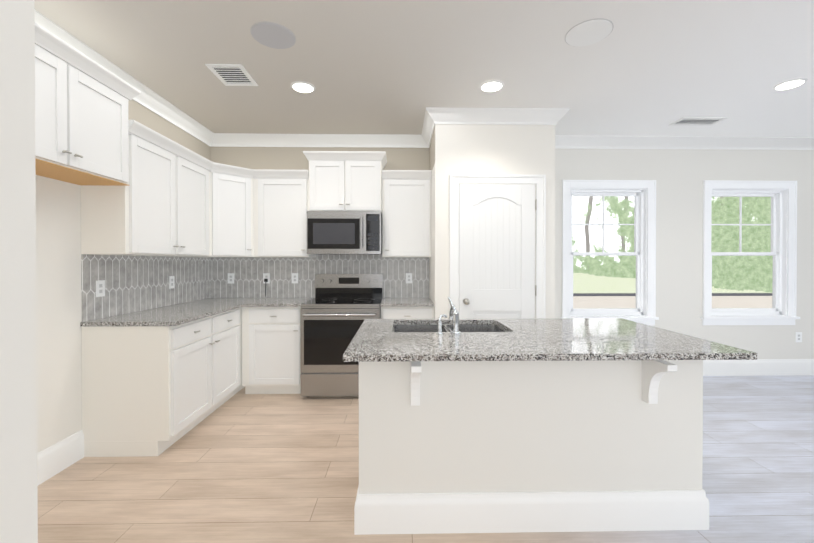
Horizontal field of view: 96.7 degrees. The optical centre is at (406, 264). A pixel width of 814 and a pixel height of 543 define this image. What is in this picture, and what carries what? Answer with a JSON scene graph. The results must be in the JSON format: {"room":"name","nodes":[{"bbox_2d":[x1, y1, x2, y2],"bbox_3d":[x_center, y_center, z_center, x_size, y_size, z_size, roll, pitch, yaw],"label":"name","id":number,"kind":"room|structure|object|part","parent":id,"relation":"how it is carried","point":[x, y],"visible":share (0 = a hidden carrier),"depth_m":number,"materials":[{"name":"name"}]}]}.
{"room":"kitchen","nodes":[
{"label":"kitchen","id":0,"kind":"room"},
{"bbox_2d":[0,0,813,542],"bbox_3d":[1.864,-0.056,0.674,8.360,2.743,7.300,0,0,-1],"label":"wall","id":1,"kind":"structure","parent":0,"point":[40,312],"depth_m":3.43,"materials":[{"name":"paint"}]},
{"bbox_2d":[37,430,83,485],"bbox_3d":[-2.173,1.217,1.502,0.016,0.185,1.886,0,0,-1],"label":"baseboard","id":2,"kind":"structure","parent":1,"relation":"attached to","point":[57,458],"depth_m":2.27,"materials":[{"name":"white wood"}]},
{"bbox_2d":[35,27,134,186],"bbox_3d":[-2.022,-0.851,1.980,0.332,0.640,0.914,0,0,-1],"label":"upper cabinet","id":3,"kind":"object","parent":1,"relation":"attached to","point":[83,126],"depth_m":2.07,"materials":[{"name":"white wood"}]},
{"bbox_2d":[34,9,217,146],"bbox_3d":[-2.149,-1.379,2.319,0.094,0.118,3.550,0,0,-1],"label":"crown molding","id":4,"kind":"structure","parent":1,"relation":"attached to","point":[152,101],"depth_m":2.98,"materials":[{"name":"white wood"}]},
{"bbox_2d":[81,120,214,258],"bbox_3d":[-2.023,-0.519,3.001,0.367,0.896,1.127,0,0,-1],"label":"upper cabinet","id":5,"kind":"object","parent":1,"relation":"attached to","point":[167,211],"depth_m":2.73,"materials":[{"name":"white wood"}]},
{"bbox_2d":[215,163,250,258],"bbox_3d":[-1.918,-0.524,3.801,0.605,0.896,0.601,0,0,-1],"label":"upper cabinet","id":6,"kind":"object","parent":1,"relation":"attached to","point":[232,183],"depth_m":3.66,"materials":[{"name":"white wood"}]},
{"bbox_3d":[-1.463,-0.941,3.126,0.881,0.078,1.352,0,0,-1],"label":"cab crown","id":7,"kind":"part","parent":6,"relation":"part of","materials":[{"name":"white wood"}]},
{"bbox_2d":[251,169,318,258],"bbox_3d":[-1.361,-0.525,3.929,0.649,0.896,0.365,0,0,-1],"label":"upper cabinet","id":8,"kind":"object","parent":1,"relation":"attached to","point":[278,197],"depth_m":3.81,"materials":[{"name":"white wood"}]},
{"bbox_2d":[214,133,417,147],"bbox_3d":[-0.926,-1.390,4.069,2.363,0.118,0.094,0,0,-1],"label":"crown molding","id":9,"kind":"structure","parent":1,"relation":"attached to","point":[220,139],"depth_m":4.06,"materials":[{"name":"white wood"}]},
{"bbox_2d":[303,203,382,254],"bbox_3d":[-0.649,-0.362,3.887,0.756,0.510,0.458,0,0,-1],"label":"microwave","id":10,"kind":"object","parent":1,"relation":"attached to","point":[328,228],"depth_m":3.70,"materials":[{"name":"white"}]},
{"bbox_2d":[307,211,381,254],"bbox_3d":[-0.649,-0.327,3.888,0.756,0.440,0.458,0,0,-1],"label":"microwave","id":11,"kind":"object","parent":1,"relation":"attached to","point":[328,232],"depth_m":3.70,"materials":[{"name":"silver metal"}]},
{"bbox_2d":[307,151,382,202],"bbox_3d":[-0.650,-0.852,3.945,0.758,0.606,0.355,0,0,-1],"label":"upper cabinet","id":12,"kind":"object","parent":1,"relation":"attached to","point":[332,176],"depth_m":3.77,"materials":[{"name":"white wood"}]},
{"bbox_2d":[379,171,430,258],"bbox_3d":[-0.004,-0.525,3.979,0.519,0.896,0.315,0,0,-1],"label":"upper cabinet","id":13,"kind":"object","parent":1,"relation":"attached to","point":[406,194],"depth_m":3.83,"materials":[{"name":"white wood"}]},
{"bbox_2d":[418,129,433,147],"bbox_3d":[0.215,-1.388,3.732,0.094,0.118,0.600,0,0,-1],"label":"crown molding","id":14,"kind":"structure","parent":1,"relation":"attached to","point":[424,140],"depth_m":4.02,"materials":[{"name":"white wood"}]},
{"bbox_2d":[423,107,569,128],"bbox_3d":[0.841,-1.386,3.391,1.334,0.118,0.094,0,0,-1],"label":"crown molding","id":15,"kind":"structure","parent":1,"relation":"attached to","point":[433,115],"depth_m":3.39,"materials":[{"name":"white wood"}]},
{"bbox_2d":[459,184,534,318],"bbox_3d":[0.853,0.267,3.434,0.718,2.046,0.024,0,0,-1],"label":"pantry door","id":16,"kind":"structure","parent":1,"relation":"in","point":[496,251],"depth_m":3.42,"materials":[{"name":"white paint"}]},
{"bbox_2d":[463,199,536,304],"bbox_3d":[0.879,0.258,3.392,0.698,1.740,0.084,0,0,-1],"label":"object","id":17,"kind":"structure","parent":16,"relation":"attached to","point":[466,301],"depth_m":3.41,"materials":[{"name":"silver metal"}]},
{"bbox_2d":[449,174,545,317],"bbox_3d":[0.859,0.225,3.433,0.910,2.146,0.027,0,0,-1],"label":"door frame","id":18,"kind":"structure","parent":1,"relation":"attached to","point":[456,180],"depth_m":3.42,"materials":[{"name":"white wood"}]},
{"bbox_2d":[560,180,658,325],"bbox_3d":[2.325,-0.130,4.232,1.122,1.676,0.200,0,0,-1],"label":"window","id":19,"kind":"structure","parent":1,"relation":"in","point":[643,192],"depth_m":4.21,"materials":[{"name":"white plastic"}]},
{"bbox_2d":[555,135,813,149],"bbox_3d":[3.692,-1.390,4.152,4.581,0.118,0.094,0,0,-1],"label":"crown molding","id":20,"kind":"structure","parent":1,"relation":"attached to","point":[562,141],"depth_m":4.14,"materials":[{"name":"white wood"}]},
{"bbox_2d":[701,180,799,324],"bbox_3d":[3.976,-0.130,4.262,1.130,1.676,0.200,0,0,-1],"label":"window","id":21,"kind":"structure","parent":1,"relation":"in","point":[783,224],"depth_m":4.21,"materials":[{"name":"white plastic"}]},
{"bbox_2d":[703,359,813,375],"bbox_3d":[3.691,1.201,4.207,4.581,0.185,0.016,0,0,-1],"label":"baseboard","id":22,"kind":"structure","parent":1,"relation":"attached to","point":[759,366],"depth_m":4.21,"materials":[{"name":"white wood"}]},
{"bbox_2d":[795,332,801,341],"bbox_3d":[4.576,0.853,4.225,0.072,0.116,0.006,0,0,-1],"label":"outlet","id":23,"kind":"object","parent":1,"relation":"attached to","point":[798,337],"visible":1,"depth_m":4.22,"materials":[{"name":"white plastic"}]},
{"bbox_2d":[34,0,813,136],"bbox_3d":[1.940,-1.488,0.641,9.410,0.120,8.250,0,0,-1],"label":"ceiling","id":24,"kind":"structure","parent":0,"point":[650,67],"depth_m":2.56,"materials":[{"name":"paint"}]},
{"bbox_2d":[205,64,257,85],"bbox_3d":[-1.324,-1.437,2.753,0.260,0.008,0.310,0,0,-1],"label":"air vent","id":25,"kind":"object","parent":24,"relation":"in","point":[228,74],"depth_m":2.73,"materials":[{"name":"white metal"}]},
{"bbox_2d":[250,21,295,48],"bbox_3d":[-0.839,-1.434,2.276,0.272,0.008,0.272,0,0,-4],"label":"ceiling speaker","id":26,"kind":"object","parent":24,"relation":"in","point":[280,36],"depth_m":2.26,"materials":[{"name":"white plastic"}]},
{"bbox_2d":[290,81,314,92],"bbox_3d":[-0.845,-1.437,2.942,0.195,0.010,0.195,0,0,44],"label":"recessed light","id":27,"kind":"object","parent":24,"relation":"in","point":[300,86],"depth_m":2.92,"materials":[{"name":"white"}]},
{"bbox_2d":[479,80,503,91],"bbox_3d":[0.684,-1.437,2.924,0.195,0.010,0.195,0,0,44],"label":"recessed light","id":28,"kind":"object","parent":24,"relation":"in","point":[491,85],"depth_m":2.90,"materials":[{"name":"white"}]},
{"bbox_2d":[565,18,613,46],"bbox_3d":[1.128,-1.433,2.248,0.272,0.008,0.272,0,0,-43],"label":"ceiling speaker","id":29,"kind":"object","parent":24,"relation":"in","point":[588,32],"depth_m":2.23,"materials":[{"name":"white plastic"}]},
{"bbox_2d":[669,117,727,125],"bbox_3d":[2.936,-1.442,3.655,0.450,0.008,0.200,0,0,-1],"label":"air vent","id":30,"kind":"object","parent":24,"relation":"in","point":[684,121],"depth_m":3.66,"materials":[{"name":"white metal"}]},
{"bbox_2d":[772,78,807,89],"bbox_3d":[3.061,-1.436,2.894,0.195,0.010,0.195,0,0,44],"label":"recessed light","id":31,"kind":"object","parent":24,"relation":"in","point":[792,83],"depth_m":2.88,"materials":[{"name":"white"}]},
{"bbox_2d":[37,375,813,542],"bbox_3d":[1.940,1.375,0.659,9.410,0.120,8.250,0,0,-1],"label":"floor","id":32,"kind":"structure","parent":0,"point":[240,466],"depth_m":2.17,"materials":[{"name":"brown wood"}]},
{"bbox_2d":[80,307,238,456],"bbox_3d":[-1.906,0.858,2.970,0.600,0.885,1.044,0,0,-1],"label":"base cabinet","id":33,"kind":"object","parent":32,"relation":"on","point":[201,325],"depth_m":2.45,"materials":[{"name":"white wood"}]},
{"bbox_2d":[83,299,250,326],"bbox_3d":[-1.899,0.399,3.273,0.625,0.030,1.670,0,0,-1],"label":"countertop","id":34,"kind":"structure","parent":33,"relation":"on","point":[178,313],"depth_m":2.90,"materials":[{"name":"grey stone"}]},
{"bbox_2d":[243,299,310,306],"bbox_3d":[-1.314,0.396,3.806,0.563,0.030,0.625,0,0,-1],"label":"countertop","id":35,"kind":"structure","parent":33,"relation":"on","point":[254,302],"depth_m":3.53,"materials":[{"name":"grey stone"}]},
{"bbox_2d":[239,299,311,393],"bbox_3d":[-1.336,0.853,3.784,0.608,0.885,0.674,0,0,-1],"label":"base cabinet","id":36,"kind":"object","parent":32,"relation":"on","point":[269,337],"depth_m":3.53,"materials":[{"name":"white wood"}]},
{"bbox_2d":[300,274,382,396],"bbox_3d":[-0.647,0.704,3.763,0.756,1.185,0.717,0,0,-1],"label":"range","id":37,"kind":"object","parent":32,"relation":"on","point":[337,311],"visible":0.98,"depth_m":3.46,"materials":[{"name":"silver metal"}]},
{"bbox_2d":[381,307,433,318],"bbox_3d":[-0.003,0.853,3.845,0.521,0.885,0.600,0,0,-1],"label":"base cabinet","id":38,"kind":"object","parent":32,"relation":"on","point":[386,312],"depth_m":3.54,"materials":[{"name":"white wood"}]},
{"bbox_2d":[381,299,433,306],"bbox_3d":[-0.002,0.396,3.829,0.521,0.030,0.625,0,0,-1],"label":"countertop","id":39,"kind":"structure","parent":38,"relation":"on","point":[386,302],"depth_m":3.53,"materials":[{"name":"grey stone"}]},
{"bbox_2d":[347,361,708,534],"bbox_3d":[0.611,0.864,2.093,1.743,0.884,0.967,0,0,-1],"label":"kitchen island","id":40,"kind":"object","parent":32,"relation":"on","point":[530,425],"depth_m":1.78,"materials":[{"name":"white paint"}]},
{"bbox_3d":[0.610,1.213,2.172,1.743,0.186,0.813,0,0,-1],"label":"moulding","id":41,"kind":"part","parent":40,"relation":"part of","materials":[{"name":"white wood"}]},
{"bbox_2d":[343,317,756,360],"bbox_3d":[0.630,0.406,2.089,1.837,0.031,0.993,0,0,-1],"label":"island countertop","id":42,"kind":"structure","parent":40,"relation":"on","point":[538,339],"depth_m":1.80,"materials":[{"name":"grey stone"}]},
{"bbox_2d":[395,321,434,328],"bbox_3d":[0.083,0.522,2.299,0.354,0.227,0.436,0,0,-1],"label":"sink","id":43,"kind":"object","parent":42,"relation":"in","point":[402,324],"depth_m":2.51,"materials":[{"name":"grey metal"}]},
{"bbox_2d":[435,297,458,332],"bbox_3d":[0.231,0.288,2.118,0.139,0.205,0.228,0,0,-1],"label":"faucet","id":44,"kind":"object","parent":42,"relation":"on","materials":[{"name":"silver metal"}]},
{"bbox_2d":[459,321,498,328],"bbox_3d":[0.449,0.522,2.306,0.354,0.227,0.436,0,0,-1],"label":"sink","id":45,"kind":"object","parent":42,"relation":"in","point":[462,324],"depth_m":2.51,"materials":[{"name":"grey metal"}]},
{"label":"outside","id":46,"kind":"structure","parent":0,"visible":0},
{"bbox_2d":[572,196,772,308],"bbox_3d":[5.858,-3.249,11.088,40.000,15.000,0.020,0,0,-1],"label":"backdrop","id":47,"kind":"structure","parent":46,"point":[626,292],"depth_m":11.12,"materials":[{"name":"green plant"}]}
]}

